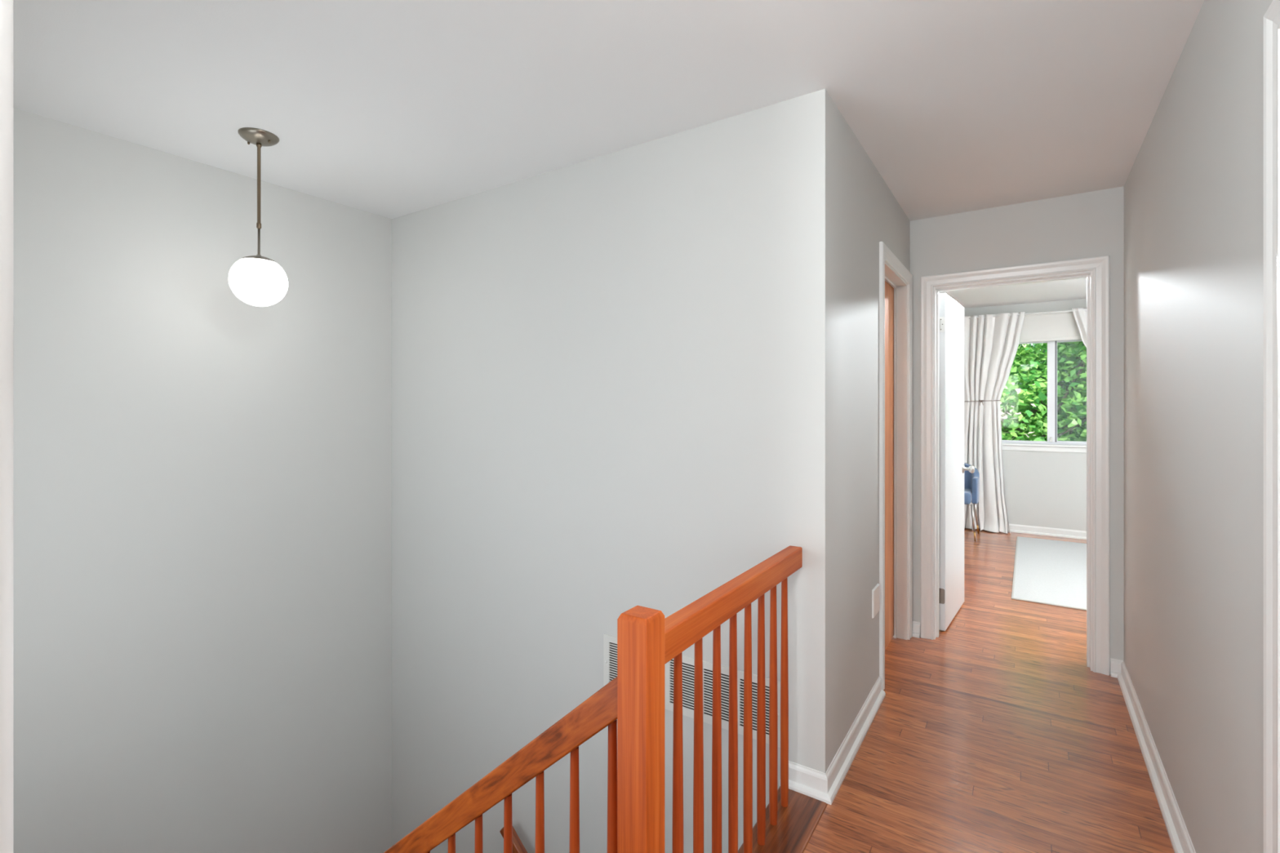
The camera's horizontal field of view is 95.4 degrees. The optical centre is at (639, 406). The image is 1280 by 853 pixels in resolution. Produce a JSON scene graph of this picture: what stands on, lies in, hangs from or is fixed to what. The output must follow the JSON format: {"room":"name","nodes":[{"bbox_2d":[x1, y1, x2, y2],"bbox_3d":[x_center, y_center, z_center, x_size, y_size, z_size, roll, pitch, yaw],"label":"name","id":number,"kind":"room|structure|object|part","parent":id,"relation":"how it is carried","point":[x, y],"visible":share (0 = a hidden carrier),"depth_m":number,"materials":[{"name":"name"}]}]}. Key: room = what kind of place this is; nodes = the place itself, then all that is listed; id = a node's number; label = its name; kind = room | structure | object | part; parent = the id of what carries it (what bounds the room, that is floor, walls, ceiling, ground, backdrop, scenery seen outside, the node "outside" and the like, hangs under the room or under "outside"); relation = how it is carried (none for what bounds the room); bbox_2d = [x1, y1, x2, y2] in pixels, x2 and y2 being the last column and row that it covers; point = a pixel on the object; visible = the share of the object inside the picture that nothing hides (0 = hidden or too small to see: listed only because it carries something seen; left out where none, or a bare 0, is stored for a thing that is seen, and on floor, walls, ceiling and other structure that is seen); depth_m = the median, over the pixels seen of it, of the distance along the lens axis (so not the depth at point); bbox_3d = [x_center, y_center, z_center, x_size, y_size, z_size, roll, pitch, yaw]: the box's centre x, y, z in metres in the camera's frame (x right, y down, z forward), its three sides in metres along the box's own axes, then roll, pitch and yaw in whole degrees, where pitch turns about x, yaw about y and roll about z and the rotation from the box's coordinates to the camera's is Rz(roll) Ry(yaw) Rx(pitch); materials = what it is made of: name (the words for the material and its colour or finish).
{"room":"upstairs hallway","nodes":[
{"label":"upstairs hallway","id":0,"kind":"room"},
{"bbox_2d":[13,107,391,852],"bbox_3d":[-2.073,1.526,2.568,0.120,5.240,2.070,0,0,34],"label":"wall","id":1,"kind":"structure","parent":0,"point":[202,473],"depth_m":2.59,"materials":[{"name":"white paint"}]},
{"bbox_2d":[13,0,1204,308],"bbox_3d":[0.431,-1.169,2.141,4.760,0.150,11.040,0,0,34],"label":"ceiling","id":2,"kind":"structure","parent":0,"point":[388,108],"depth_m":1.96,"materials":[{"name":"white paint"}]},
{"bbox_2d":[228,127,288,306],"bbox_3d":[-1.539,-0.750,2.350,0.202,0.689,0.202,0,0,34],"label":"pendant lamp","id":3,"kind":"object","parent":2,"relation":"hanging from","point":[257,280],"visible":1,"depth_m":2.30,"materials":[{"name":"white glass"}]},
{"bbox_3d":[-1.539,-0.505,2.350,0.202,0.200,0.202,0,0,34],"label":"lamp shade","id":4,"kind":"part","parent":3,"relation":"part of","materials":[{"name":"white glass"}]},
{"bbox_3d":[-1.539,-0.665,2.350,0.018,0.110,0.018,0,0,34],"label":"rod","id":5,"kind":"part","parent":3,"relation":"part of","materials":[{"name":"silver metal"}]},
{"bbox_3d":[-1.539,-0.889,2.350,0.019,0.343,0.019,0,0,34],"label":"stem","id":6,"kind":"part","parent":3,"relation":"part of","materials":[{"name":"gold metal"}]},
{"bbox_2d":[391,88,835,852],"bbox_3d":[-0.422,1.526,2.783,2.628,5.240,0.120,0,0,34],"label":"wall","id":7,"kind":"structure","parent":0,"point":[613,374],"depth_m":2.56,"materials":[{"name":"white paint"}]},
{"bbox_2d":[499,826,527,852],"bbox_3d":[-0.131,2.529,2.463,1.236,1.084,0.089,0,0,34],"label":"wall handrail","id":8,"kind":"object","parent":7,"relation":"attached to","point":[517,846],"visible":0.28,"depth_m":2.73,"materials":[{"name":"brown wood"}]},
{"bbox_2d":[603,633,780,747],"bbox_3d":[0.174,1.107,2.307,0.797,0.235,0.010,0,0,34],"label":"air vent","id":9,"kind":"object","parent":7,"relation":"in","point":[610,642],"visible":0.42,"depth_m":2.25,"materials":[{"name":"white metal"}]},
{"bbox_2d":[835,104,910,755],"bbox_3d":[1.099,0.126,2.802,0.120,2.440,1.600,0,0,34],"label":"wall","id":10,"kind":"structure","parent":0,"point":[868,214],"depth_m":2.35,"materials":[{"name":"white paint"}]},
{"bbox_2d":[779,675,885,804],"bbox_3d":[0.819,1.304,2.388,0.181,0.083,0.897,0,0,34],"label":"baseboard","id":11,"kind":"structure","parent":10,"relation":"attached to","point":[819,785],"depth_m":2.10,"materials":[{"name":"white paint"}]},
{"bbox_2d":[871,583,879,618],"bbox_3d":[1.073,0.884,2.648,0.008,0.126,0.126,0,0,34],"label":"wall plate","id":12,"kind":"object","parent":10,"relation":"attached to","point":[875,592],"visible":1,"depth_m":2.62,"materials":[{"name":"white plastic"}]},
{"bbox_2d":[879,241,912,690],"bbox_3d":[1.309,0.287,3.100,0.138,2.118,0.826,0,0,34],"label":"door","id":13,"kind":"structure","parent":10,"relation":"in","point":[895,281],"depth_m":3.35,"materials":[{"name":"white paint"}]},
{"bbox_3d":[1.277,0.320,3.121,0.038,2.028,0.672,0,0,34],"label":"panel","id":14,"kind":"part","parent":13,"relation":"part of","materials":[{"name":"orange wood"}]},
{"bbox_2d":[803,528,1174,852],"bbox_3d":[0.610,1.471,1.949,4.250,0.250,10.920,0,0,34],"label":"floor","id":15,"kind":"structure","parent":0,"point":[995,733],"depth_m":2.29,"materials":[{"name":"brown wood"}]},
{"bbox_2d":[737,786,827,852],"bbox_3d":[0.045,1.361,1.238,0.170,0.032,1.930,0,0,34],"label":"board","id":16,"kind":"object","parent":15,"relation":"attached to","point":[797,823],"visible":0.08,"depth_m":1.87,"materials":[{"name":"brown wood"}]},
{"bbox_2d":[964,462,979,541],"bbox_3d":[3.271,0.974,6.123,0.519,0.746,0.460,0,0,34],"label":"armchair","id":17,"kind":"object","parent":15,"relation":"on","point":[971,481],"visible":0.42,"depth_m":5.92,"materials":[{"name":"blue fabric"}]},
{"bbox_3d":[3.253,0.931,6.097,0.400,0.120,0.385,0,0,34],"label":"seat","id":18,"kind":"part","parent":17,"relation":"part of","materials":[{"name":"blue fabric"}]},
{"bbox_3d":[3.300,0.796,6.167,0.519,0.390,0.356,0,0,34],"label":"backrest","id":19,"kind":"part","parent":17,"relation":"part of","materials":[{"name":"blue fabric"}]},
{"bbox_3d":[3.341,1.119,5.843,0.026,0.270,0.062,0,0,4],"label":"leg","id":20,"kind":"part","parent":17,"relation":"part of","materials":[{"name":"silver metal"}]},
{"bbox_3d":[3.547,1.119,6.152,0.062,0.270,0.026,0,0,-26],"label":"leg","id":21,"kind":"part","parent":17,"relation":"part of","materials":[{"name":"silver metal"}]},
{"bbox_2d":[1011,536,1086,610],"bbox_3d":[3.976,1.341,4.538,1.774,0.010,2.324,0,0,34],"label":"rug","id":22,"kind":"object","parent":15,"relation":"on","point":[1051,572],"visible":0.32,"depth_m":4.68,"materials":[{"name":"fabric"}]},
{"bbox_2d":[910,186,1124,674],"bbox_3d":[1.632,0.126,3.480,4.250,2.440,0.120,0,0,34],"label":"wall","id":23,"kind":"structure","parent":0,"point":[1087,224],"depth_m":3.08,"materials":[{"name":"white paint"}]},
{"bbox_2d":[912,621,919,638],"bbox_3d":[1.609,1.304,3.406,0.055,0.083,0.028,0,0,34],"label":"baseboard","id":24,"kind":"structure","parent":23,"relation":"attached to","point":[916,625],"depth_m":3.40,"materials":[{"name":"white paint"}]},
{"bbox_2d":[920,255,1109,675],"bbox_3d":[2.220,0.294,3.491,0.861,2.103,0.827,0,0,34],"label":"door","id":25,"kind":"structure","parent":23,"relation":"in","point":[943,468],"depth_m":3.36,"materials":[{"name":"white paint"}]},
{"bbox_3d":[2.004,0.330,3.732,0.035,2.012,0.665,0,0,38],"label":"panel","id":26,"kind":"part","parent":25,"relation":"part of","materials":[{"name":"white paint"}]},
{"bbox_3d":[2.212,0.421,3.916,0.073,0.062,0.062,0,0,34],"label":"knob","id":27,"kind":"part","parent":25,"relation":"part of","materials":[{"name":"silver metal"}]},
{"bbox_2d":[964,298,1086,530],"bbox_3d":[3.675,0.126,6.540,4.250,2.440,0.120,0,0,34],"label":"wall","id":28,"kind":"structure","parent":0,"point":[1045,489],"depth_m":6.09,"materials":[{"name":"white paint"}]},
{"bbox_2d":[968,308,1086,319],"bbox_3d":[4.252,-0.967,6.008,1.992,0.048,0.120,0,0,34],"label":"curtain rod","id":29,"kind":"object","parent":28,"relation":"attached to","point":[1084,309],"visible":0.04,"depth_m":6.01,"materials":[{"name":"white paint"}]},
{"bbox_2d":[964,311,1025,533],"bbox_3d":[3.757,0.175,6.260,0.648,2.335,0.135,0,0,34],"label":"curtain","id":30,"kind":"object","parent":29,"relation":"hanging from","point":[991,344],"visible":0.8,"depth_m":6.27,"materials":[{"name":"white fabric"}]},
{"bbox_2d":[1071,306,1086,347],"bbox_3d":[4.636,0.175,5.672,0.675,2.336,0.122,0,0,34],"label":"curtain","id":31,"kind":"object","parent":29,"relation":"hanging from","point":[1080,316],"visible":0.02,"depth_m":5.83,"materials":[{"name":"white fabric"}]},
{"bbox_2d":[978,524,1086,539],"bbox_3d":[3.634,1.304,6.479,4.250,0.083,0.028,0,0,34],"label":"baseboard","id":32,"kind":"structure","parent":28,"relation":"attached to","point":[1067,533],"depth_m":6.06,"materials":[{"name":"white paint"}]},
{"bbox_2d":[1001,339,1086,453],"bbox_3d":[4.305,-0.141,6.087,1.500,1.225,0.135,0,0,34],"label":"window","id":33,"kind":"structure","parent":28,"relation":"in","point":[1010,445],"depth_m":6.09,"materials":[{"name":"white paint"}]},
{"bbox_3d":[4.049,-0.165,6.275,0.695,1.078,0.026,0,0,34],"label":"sash","id":34,"kind":"part","parent":33,"relation":"part of","materials":[{"name":"glass"}]},
{"bbox_3d":[4.285,0.407,6.058,1.500,0.022,0.065,0,0,34],"label":"sill","id":35,"kind":"part","parent":33,"relation":"part of","materials":[{"name":"white paint"}]},
{"bbox_3d":[4.323,-0.179,6.114,1.400,1.150,0.070,0,0,34],"label":"frame","id":36,"kind":"part","parent":33,"relation":"part of","materials":[{"name":"white paint"}]},
{"bbox_3d":[4.619,-0.165,5.933,0.637,1.078,0.026,0,0,34],"label":"sash","id":37,"kind":"part","parent":33,"relation":"part of","materials":[{"name":"glass"}]},
{"bbox_2d":[1019,311,1081,342],"bbox_3d":[4.274,-0.832,6.041,1.340,0.305,0.045,0,0,34],"label":"window shade","id":38,"kind":"object","parent":28,"relation":"attached to","point":[1053,326],"visible":0.25,"depth_m":6.04,"materials":[{"name":"white fabric"}]},
{"bbox_2d":[1124,0,1272,852],"bbox_3d":[0.444,0.126,-0.152,0.120,2.440,7.240,0,0,34],"label":"wall","id":39,"kind":"structure","parent":0,"point":[1193,187],"depth_m":1.57,"materials":[{"name":"white paint"}]},
{"bbox_2d":[1110,657,1195,852],"bbox_3d":[1.790,1.304,2.019,0.053,0.083,2.133,0,0,34],"label":"baseboard","id":40,"kind":"structure","parent":39,"relation":"attached to","point":[1180,840],"depth_m":2.10,"materials":[{"name":"white paint"}]},
{"bbox_3d":[1.784,0.126,0.192,1.726,2.440,2.040,0,0,34],"label":"wall","id":41,"kind":"structure","parent":0,"visible":0},
{"bbox_2d":[1263,0,1279,852],"bbox_3d":[1.314,0.294,0.518,0.858,2.103,0.887,0,0,34],"label":"door","id":42,"kind":"structure","parent":41,"relation":"in","point":[1272,16],"depth_m":1.10,"materials":[{"name":"white paint"}]},
{"label":"outside","id":43,"kind":"structure","parent":0,"visible":0},
{"bbox_3d":[15.992,4.496,23.952,60.000,0.300,42.400,0,0,34],"label":"ground","id":44,"kind":"structure","parent":43,"visible":0},
{"bbox_2d":[1000,378,1035,439],"bbox_3d":[4.713,1.957,8.199,1.702,4.788,1.032,0,0,-9],"label":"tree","id":45,"kind":"object","parent":44,"relation":"on","point":[1018,390],"visible":0.16,"depth_m":8.02,"materials":[{"name":"plant"}]},
{"bbox_2d":[1000,341,1086,441],"bbox_3d":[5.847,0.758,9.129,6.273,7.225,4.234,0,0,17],"label":"maple tree","id":46,"kind":"object","parent":44,"relation":"on","point":[1029,420],"visible":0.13,"depth_m":8.55,"materials":[{"name":"green plant"}]},
{"bbox_2d":[1012,342,1086,441],"bbox_3d":[8.593,0.502,8.878,7.095,7.724,4.518,0,0,17],"label":"maple tree","id":47,"kind":"object","parent":44,"relation":"on","point":[1071,358],"visible":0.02,"depth_m":9.40,"materials":[{"name":"green plant"}]},
{"bbox_3d":[-0.718,4.196,2.337,2.390,0.100,0.950,0,0,34],"label":"floor","id":48,"kind":"structure","parent":0,"visible":0},
{"bbox_3d":[-1.007,2.522,1.935,2.354,2.279,1.939,0,0,34],"label":"staircase","id":49,"kind":"structure","parent":48,"relation":"on","visible":0},
{"bbox_2d":[383,546,802,852],"bbox_3d":[-0.388,1.556,2.071,1.649,2.239,1.026,0,0,34],"label":"stair railing","id":50,"kind":"object","parent":49,"relation":"on","point":[646,641],"visible":1,"depth_m":1.41,"materials":[{"name":"orange wood"}]},
{"bbox_3d":[-0.645,1.260,1.671,2.029,0.070,0.048,-46,-24,25],"label":"handrail","id":51,"kind":"part","parent":50,"relation":"part of","materials":[{"name":"orange wood"}]},
{"bbox_3d":[0.003,0.952,1.238,0.074,1.029,0.074,0,0,34],"label":"newel post","id":52,"kind":"part","parent":50,"relation":"part of","materials":[{"name":"orange wood"}]},
{"bbox_3d":[0.288,0.530,1.665,0.048,0.072,0.952,0,0,34],"label":"handrail","id":53,"kind":"part","parent":50,"relation":"part of","materials":[{"name":"orange wood"}]},
{"bbox_3d":[-1.586,1.526,1.074,2.590,5.240,0.125,0,0,34],"label":"wall","id":54,"kind":"structure","parent":0,"visible":0},
{"bbox_2d":[0,0,13,852],"bbox_3d":[-0.496,0.126,0.349,0.037,2.440,0.164,0,0,34],"label":"trim","id":55,"kind":"structure","parent":54,"relation":"attached to","point":[6,6],"depth_m":0.40,"materials":[{"name":"grey paint"}]}
]}

